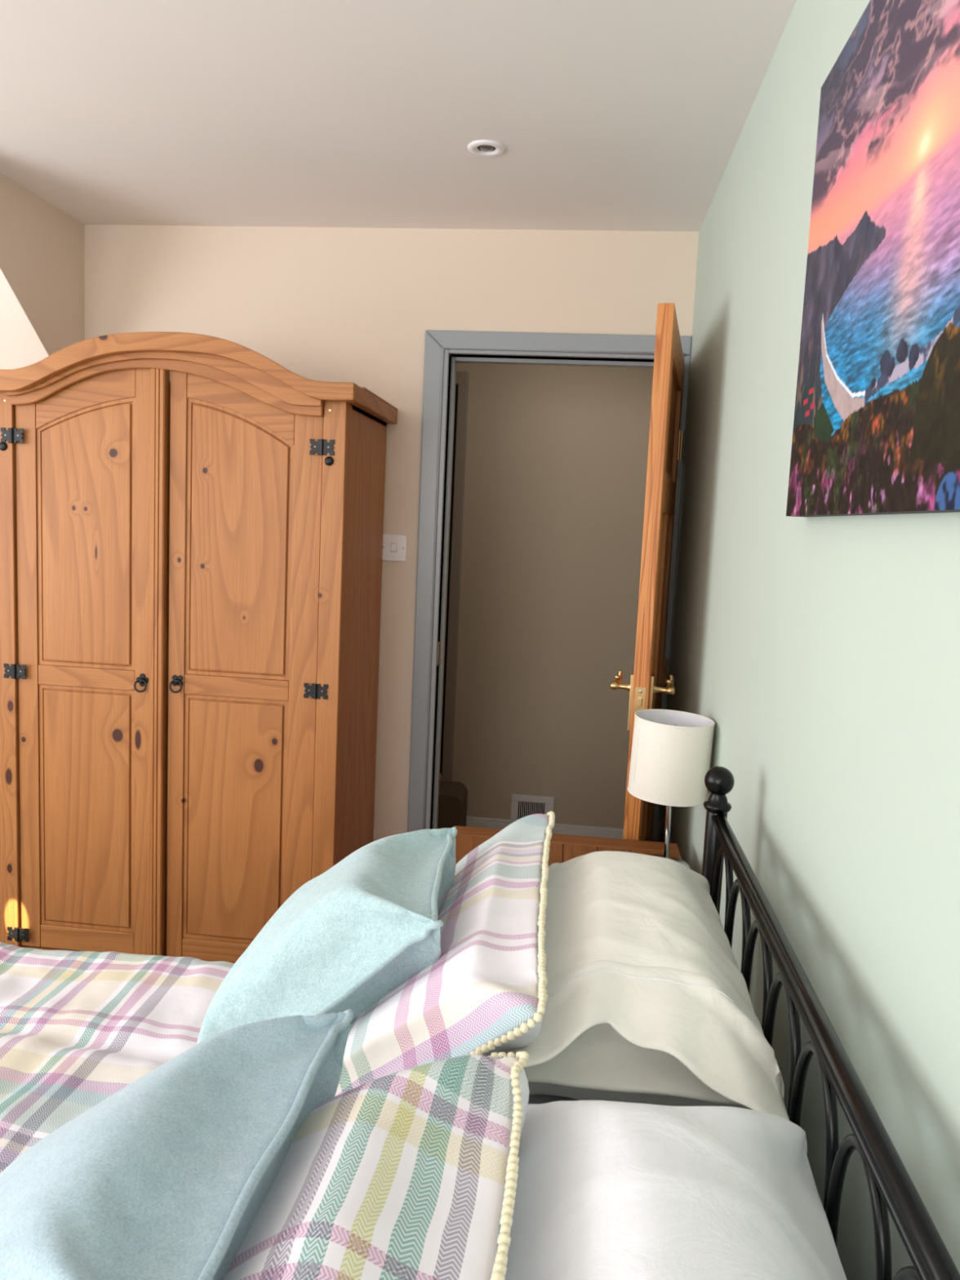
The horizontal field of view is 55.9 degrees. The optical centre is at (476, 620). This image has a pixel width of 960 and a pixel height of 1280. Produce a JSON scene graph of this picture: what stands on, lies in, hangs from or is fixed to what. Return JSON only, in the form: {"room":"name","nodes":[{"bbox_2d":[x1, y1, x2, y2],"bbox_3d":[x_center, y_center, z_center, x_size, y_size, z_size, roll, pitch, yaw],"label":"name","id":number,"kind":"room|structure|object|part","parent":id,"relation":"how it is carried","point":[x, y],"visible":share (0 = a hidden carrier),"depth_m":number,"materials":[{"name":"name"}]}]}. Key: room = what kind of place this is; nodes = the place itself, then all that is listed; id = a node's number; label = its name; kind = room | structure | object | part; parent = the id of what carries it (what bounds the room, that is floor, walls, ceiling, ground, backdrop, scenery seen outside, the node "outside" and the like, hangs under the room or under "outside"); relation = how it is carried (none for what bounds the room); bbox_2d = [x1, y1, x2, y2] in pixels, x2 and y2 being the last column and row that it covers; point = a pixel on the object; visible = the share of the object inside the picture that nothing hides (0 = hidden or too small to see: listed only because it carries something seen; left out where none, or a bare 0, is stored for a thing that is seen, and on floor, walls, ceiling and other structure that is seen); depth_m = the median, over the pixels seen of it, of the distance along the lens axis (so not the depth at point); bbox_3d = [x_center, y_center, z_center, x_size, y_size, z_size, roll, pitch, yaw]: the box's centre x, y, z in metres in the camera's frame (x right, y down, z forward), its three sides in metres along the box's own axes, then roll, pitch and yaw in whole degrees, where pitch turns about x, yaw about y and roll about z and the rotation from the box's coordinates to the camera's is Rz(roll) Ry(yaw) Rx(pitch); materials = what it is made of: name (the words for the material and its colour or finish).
{"room":"bedroom","nodes":[
{"label":"bedroom","id":0,"kind":"room"},
{"bbox_2d":[0,269,48,369],"bbox_3d":[-2.063,-0.993,2.723,1.431,0.636,0.755,3,6,6],"label":"ceiling","id":1,"kind":"structure","parent":0,"point":[20,346],"depth_m":2.78,"materials":[{"name":"white paint"}]},
{"bbox_2d":[0,173,84,355],"bbox_3d":[-1.352,-0.953,2.649,0.002,0.636,0.755,3,6,6],"label":"wall","id":2,"kind":"structure","parent":0,"point":[42,246],"depth_m":2.78,"materials":[{"name":"beige paint"}]},
{"bbox_2d":[84,224,698,841],"bbox_3d":[-1.064,-0.122,3.148,3.426,2.371,0.120,3,6,6],"label":"wall","id":3,"kind":"structure","parent":0,"point":[357,306],"depth_m":2.93,"materials":[{"name":"beige paint"}]},
{"bbox_2d":[382,533,407,561],"bbox_3d":[-0.275,-0.240,2.982,0.090,0.087,0.013,3,6,6],"label":"light switch","id":4,"kind":"object","parent":3,"relation":"attached to","point":[394,546],"visible":0.79,"depth_m":2.98,"materials":[{"name":"white plastic"}]},
{"bbox_2d":[407,329,691,841],"bbox_3d":[0.213,0.108,3.026,0.838,2.056,0.154,3,6,6],"label":"door frame","id":5,"kind":"structure","parent":3,"relation":"attached to","point":[438,344],"depth_m":2.93,"materials":[{"name":"grey wood"}]},
{"bbox_3d":[-0.179,0.093,3.005,0.062,2.054,0.018,3,6,6],"label":"architrave","id":6,"kind":"part","parent":5,"relation":"part of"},
{"bbox_3d":[-0.129,0.110,3.027,0.003,0.080,0.026,3,6,6],"label":"strike plate","id":7,"kind":"part","parent":5,"relation":"part of","materials":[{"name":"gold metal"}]},
{"bbox_3d":[0.252,-0.878,2.854,0.835,0.058,0.018,3,6,6],"label":"architrave","id":8,"kind":"part","parent":5,"relation":"part of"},
{"bbox_2d":[609,302,684,841],"bbox_3d":[0.466,0.210,2.551,0.157,1.964,0.785,4,6,11],"label":"pine door","id":9,"kind":"structure","parent":5,"relation":"attached to","point":[665,446],"depth_m":2.17,"materials":[{"name":"brown wood"}]},
{"bbox_3d":[0.356,0.148,2.291,0.018,0.036,0.113,4,7,16],"label":"lever","id":10,"kind":"part","parent":9,"relation":"part of","materials":[{"name":"gold metal"}]},
{"bbox_3d":[0.392,0.191,2.170,0.026,0.064,0.002,4,7,14],"label":"latch plate","id":11,"kind":"part","parent":9,"relation":"part of","materials":[{"name":"gold metal"}]},
{"bbox_3d":[0.482,0.311,2.558,0.038,0.180,0.568,4,7,14],"label":"rail","id":12,"kind":"part","parent":9,"relation":"part of","materials":[{"name":"brown wood"}]},
{"bbox_3d":[0.456,-0.021,2.358,0.014,0.520,0.234,4,7,14],"label":"panel","id":13,"kind":"part","parent":9,"relation":"part of","materials":[{"name":"brown wood"}]},
{"bbox_3d":[0.511,-0.344,2.485,0.038,0.100,0.568,4,7,14],"label":"rail","id":14,"kind":"part","parent":9,"relation":"part of","materials":[{"name":"brown wood"}]},
{"bbox_3d":[0.520,-0.529,2.464,0.014,0.272,0.568,4,7,14],"label":"panel","id":15,"kind":"part","parent":9,"relation":"part of","materials":[{"name":"brown wood"}]},
{"bbox_3d":[0.487,0.158,2.257,0.018,0.036,0.113,4,7,13],"label":"lever","id":16,"kind":"part","parent":9,"relation":"part of","materials":[{"name":"gold metal"}]},
{"bbox_3d":[0.528,-0.714,2.444,0.038,0.100,0.568,4,7,14],"label":"rail","id":17,"kind":"part","parent":9,"relation":"part of","materials":[{"name":"brown wood"}]},
{"bbox_3d":[0.614,0.166,2.928,0.016,1.998,0.014,3,6,6],"label":"architrave","id":18,"kind":"part","parent":5,"relation":"part of","materials":[{"name":"wood"}]},
{"bbox_2d":[0,0,796,231],"bbox_3d":[-1.258,-1.106,0.728,3.626,0.100,6.800,3,6,6],"label":"ceiling","id":19,"kind":"structure","parent":0,"point":[607,115],"depth_m":2.03,"materials":[{"name":"white paint"}]},
{"bbox_2d":[467,139,505,156],"bbox_3d":[0.024,-1.163,2.228,0.094,0.010,0.094,3,6,6],"label":"recessed light","id":20,"kind":"object","parent":19,"relation":"in","point":[486,146],"visible":1,"depth_m":2.22,"materials":[{"name":"white plastic"}]},
{"bbox_3d":[0.024,-1.161,2.228,0.032,0.004,0.032,3,6,6],"label":"bulb","id":21,"kind":"part","parent":20,"relation":"part of","materials":[{"name":"white glass"}]},
{"bbox_2d":[452,362,653,828],"bbox_3d":[-0.165,-0.179,4.021,2.026,2.371,0.100,3,6,6],"label":"wall","id":22,"kind":"structure","parent":0,"point":[556,466],"depth_m":3.92,"materials":[{"name":"paint"}]},
{"bbox_2d":[440,384,457,773],"bbox_3d":[-0.572,-0.175,4.012,0.920,1.730,0.005,3,6,6],"label":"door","id":23,"kind":"structure","parent":22,"relation":"in","point":[456,385],"depth_m":3.96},
{"bbox_2d":[441,371,468,782],"bbox_3d":[-0.551,-0.181,3.997,0.964,1.822,0.030,3,6,6],"label":"trim","id":24,"kind":"structure","parent":22,"relation":"attached to","point":[462,377],"depth_m":3.93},
{"bbox_2d":[510,793,554,821],"bbox_3d":[0.248,0.844,4.029,0.190,0.135,0.009,3,6,6],"label":"air vent","id":25,"kind":"object","parent":22,"relation":"in","point":[522,805],"visible":0.71,"depth_m":4.03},
{"bbox_2d":[466,816,623,839],"bbox_3d":[0.318,0.968,4.032,0.742,0.135,0.016,3,6,6],"label":"baseboard","id":26,"kind":"structure","parent":22,"relation":"attached to","point":[477,822],"depth_m":4.01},
{"bbox_2d":[657,0,959,1279],"bbox_3d":[0.382,0.274,0.174,0.100,2.371,5.770,3,6,6],"label":"wall","id":27,"kind":"structure","parent":0,"point":[822,654],"depth_m":1.18,"materials":[{"name":"green paint"}]},
{"bbox_2d":[786,0,959,516],"bbox_3d":[0.420,-0.388,0.815,0.028,0.577,0.890,3,6,6],"label":"picture","id":28,"kind":"object","parent":27,"relation":"attached to","point":[876,431],"visible":1,"depth_m":0.92},
{"bbox_3d":[-1.369,1.348,1.001,3.626,0.100,6.800,3,6,6],"label":"floor","id":29,"kind":"structure","parent":0,"visible":0},
{"bbox_2d":[0,331,397,963],"bbox_3d":[-0.861,0.155,2.789,1.079,1.918,0.584,3,6,6],"label":"wardrobe","id":30,"kind":"object","parent":29,"relation":"on","point":[191,562],"visible":0.9,"depth_m":2.56,"materials":[{"name":"brown wood"}]},
{"bbox_3d":[-1.363,0.218,2.627,0.062,1.745,0.020,3,6,6],"label":"post","id":31,"kind":"part","parent":30,"relation":"part of","materials":[{"name":"brown wood"}]},
{"bbox_3d":[-1.084,-0.624,2.517,0.291,0.189,0.019,3,6,6],"label":"rail","id":32,"kind":"part","parent":30,"relation":"part of","materials":[{"name":"brown wood"}]},
{"bbox_3d":[-1.101,-0.246,2.557,0.291,0.764,0.013,3,6,6],"label":"panel","id":33,"kind":"part","parent":30,"relation":"part of","materials":[{"name":"brown wood"}]},
{"bbox_3d":[-1.120,0.163,2.605,0.291,0.057,0.019,3,6,6],"label":"rail","id":34,"kind":"part","parent":30,"relation":"part of","materials":[{"name":"brown wood"}]},
{"bbox_3d":[-1.137,0.552,2.646,0.291,0.725,0.013,3,6,6],"label":"panel","id":35,"kind":"part","parent":30,"relation":"part of","materials":[{"name":"brown wood"}]},
{"bbox_3d":[-1.155,0.948,2.692,0.291,0.070,0.019,3,6,6],"label":"rail","id":36,"kind":"part","parent":30,"relation":"part of","materials":[{"name":"brown wood"}]},
{"bbox_3d":[-0.952,0.169,2.575,0.038,0.038,0.003,3,6,6],"label":"ring pull","id":37,"kind":"part","parent":30,"relation":"part of","materials":[{"name":"black metal"}]},
{"bbox_3d":[-0.851,-0.678,2.443,0.892,0.167,0.016,3,6,6],"label":"cornice moulding","id":38,"kind":"part","parent":30,"relation":"part of","materials":[{"name":"brown wood"}]},
{"bbox_3d":[-0.834,0.191,3.081,0.975,1.745,0.010,3,6,6],"label":"panel","id":39,"kind":"part","parent":30,"relation":"part of","materials":[{"name":"brown wood"}]},
{"bbox_3d":[-0.848,0.170,2.563,0.032,0.032,0.003,3,6,6],"label":"ring pull","id":40,"kind":"part","parent":30,"relation":"part of","materials":[{"name":"black metal"}]},
{"bbox_3d":[-0.712,0.973,2.646,0.303,0.070,0.019,3,6,6],"label":"rail","id":41,"kind":"part","parent":30,"relation":"part of","materials":[{"name":"brown wood"}]},
{"bbox_3d":[-0.695,0.577,2.600,0.303,0.725,0.013,3,6,6],"label":"panel","id":42,"kind":"part","parent":30,"relation":"part of","materials":[{"name":"brown wood"}]},
{"bbox_3d":[-0.677,0.188,2.559,0.303,0.057,0.019,3,6,6],"label":"rail","id":43,"kind":"part","parent":30,"relation":"part of","materials":[{"name":"brown wood"}]},
{"bbox_3d":[-0.658,-0.222,2.511,0.303,0.767,0.013,3,6,6],"label":"panel","id":44,"kind":"part","parent":30,"relation":"part of","materials":[{"name":"brown wood"}]},
{"bbox_3d":[-0.642,-0.592,2.472,0.303,0.212,0.019,3,6,6],"label":"rail","id":45,"kind":"part","parent":30,"relation":"part of","materials":[{"name":"brown wood"}]},
{"bbox_3d":[-0.820,-0.641,2.761,1.015,0.020,0.464,3,6,6],"label":"panel","id":46,"kind":"part","parent":30,"relation":"part of","materials":[{"name":"brown wood"}]},
{"bbox_3d":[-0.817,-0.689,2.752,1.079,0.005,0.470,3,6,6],"label":"cornice","id":47,"kind":"part","parent":30,"relation":"part of","materials":[{"name":"brown wood"}]},
{"bbox_3d":[-0.416,0.271,2.529,0.062,1.745,0.020,3,6,6],"label":"post","id":48,"kind":"part","parent":30,"relation":"part of","materials":[{"name":"brown wood"}]},
{"bbox_3d":[-0.367,0.245,2.785,0.020,1.745,0.504,3,6,6],"label":"panel","id":49,"kind":"part","parent":30,"relation":"part of","materials":[{"name":"brown wood"}]},
{"bbox_2d":[437,773,467,828],"bbox_3d":[-0.397,0.647,3.969,0.709,0.719,0.225,3,6,6],"label":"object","id":50,"kind":"structure","parent":29,"relation":"on","point":[452,796],"depth_m":3.85,"materials":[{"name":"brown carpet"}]},
{"bbox_2d":[453,825,681,872],"bbox_3d":[0.174,0.893,2.029,0.539,0.714,0.408,3,6,6],"label":"nightstand","id":51,"kind":"object","parent":29,"relation":"on","point":[563,847],"visible":0.05,"depth_m":2.12,"materials":[{"name":"brown wood"}]},
{"bbox_2d":[627,709,715,869],"bbox_3d":[0.419,0.378,1.979,0.176,0.342,0.171,3,6,6],"label":"table lamp","id":52,"kind":"object","parent":51,"relation":"on","point":[671,753],"visible":0.91,"depth_m":1.90,"materials":[{"name":"white fabric"}]},
{"bbox_3d":[0.421,0.403,1.982,0.018,0.268,0.012,3,6,6],"label":"stem","id":53,"kind":"part","parent":52,"relation":"part of","materials":[{"name":"silver metal"}]},
{"bbox_3d":[0.423,0.295,1.970,0.174,0.173,0.169,3,6,6],"label":"lamp shade","id":54,"kind":"part","parent":52,"relation":"part of","materials":[{"name":"beige fabric"}]},
{"bbox_2d":[702,766,959,1279],"bbox_3d":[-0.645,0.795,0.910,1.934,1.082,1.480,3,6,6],"label":"headboard","id":55,"kind":"object","parent":29,"relation":"on","point":[891,1188],"visible":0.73,"depth_m":0.81,"materials":[{"name":"black paint"}]},
{"bbox_3d":[0.368,0.807,1.526,0.033,1.012,0.033,3,6,6],"label":"headboard post","id":56,"kind":"part","parent":55,"relation":"part of","materials":[{"name":"black metal"}]},
{"bbox_3d":[-0.651,0.858,0.918,1.855,0.235,1.393,3,6,6],"label":"mattress","id":57,"kind":"object","parent":55,"relation":"on","visible":0},
{"bbox_2d":[0,942,234,1173],"bbox_3d":[-0.884,0.809,0.940,1.551,0.355,1.537,3,6,6],"label":"duvet","id":58,"kind":"object","parent":57,"relation":"on","point":[77,1028],"visible":0.38,"depth_m":1.39,"materials":[{"name":"fabric"}]},
{"bbox_2d":[223,1051,529,1279],"bbox_3d":[-0.153,0.546,0.611,0.365,0.309,0.832,3,6,6],"label":"plaid pillow","id":59,"kind":"object","parent":58,"relation":"on","point":[403,1175],"visible":0.73,"depth_m":0.66,"materials":[{"name":"fabric"}]},
{"bbox_2d":[0,1008,353,1279],"bbox_3d":[-0.303,0.510,0.703,0.335,0.294,0.417,3,6,6],"label":"cushion","id":60,"kind":"object","parent":59,"relation":"on","point":[167,1176],"visible":0.93,"depth_m":0.65,"materials":[{"name":"blue fabric"}]},
{"bbox_3d":[-0.159,0.544,0.612,0.353,0.298,0.832,3,6,6],"label":"pompom trim","id":61,"kind":"part","parent":59,"relation":"part of","materials":[{"name":"beige fabric"}]},
{"bbox_2d":[334,811,555,1096],"bbox_3d":[-0.086,0.490,1.204,0.363,0.328,0.639,3,6,6],"label":"plaid pillow","id":62,"kind":"object","parent":58,"relation":"on","point":[482,996],"visible":0.5,"depth_m":1.01,"materials":[{"name":"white fabric"}]},
{"bbox_2d":[196,826,457,1044],"bbox_3d":[-0.181,0.460,1.227,0.309,0.290,0.389,3,6,6],"label":"cushion","id":63,"kind":"object","parent":62,"relation":"on","point":[359,929],"visible":0.75,"depth_m":1.11,"materials":[{"name":"blue fabric"}]},
{"bbox_3d":[-0.084,0.490,1.205,0.358,0.328,0.635,3,6,6],"label":"pompom trim","id":64,"kind":"part","parent":62,"relation":"part of","materials":[{"name":"beige fabric"}]},
{"bbox_2d":[528,1093,578,1104],"bbox_3d":[0.113,0.637,1.140,0.367,0.194,0.629,3,6,6],"label":"pillow","id":65,"kind":"object","parent":57,"relation":"on","point":[538,1099],"visible":0.02,"depth_m":1.05,"materials":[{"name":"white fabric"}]},
{"bbox_2d":[502,850,789,1119],"bbox_3d":[0.181,0.453,1.168,0.323,0.182,0.630,3,6,6],"label":"pillow","id":66,"kind":"object","parent":65,"relation":"on","point":[648,1001],"visible":0.73,"depth_m":0.98,"materials":[{"name":"white fabric"}]},
{"bbox_3d":[0.038,0.717,0.459,0.369,0.189,0.620,3,6,6],"label":"pillow","id":67,"kind":"object","parent":57,"relation":"on","visible":0},
{"bbox_2d":[495,1100,847,1279],"bbox_3d":[0.108,0.516,0.504,0.321,0.199,0.770,3,6,6],"label":"pillow","id":68,"kind":"object","parent":67,"relation":"on","point":[606,1189],"visible":0.78,"depth_m":0.68,"materials":[{"name":"white fabric"}]}
]}

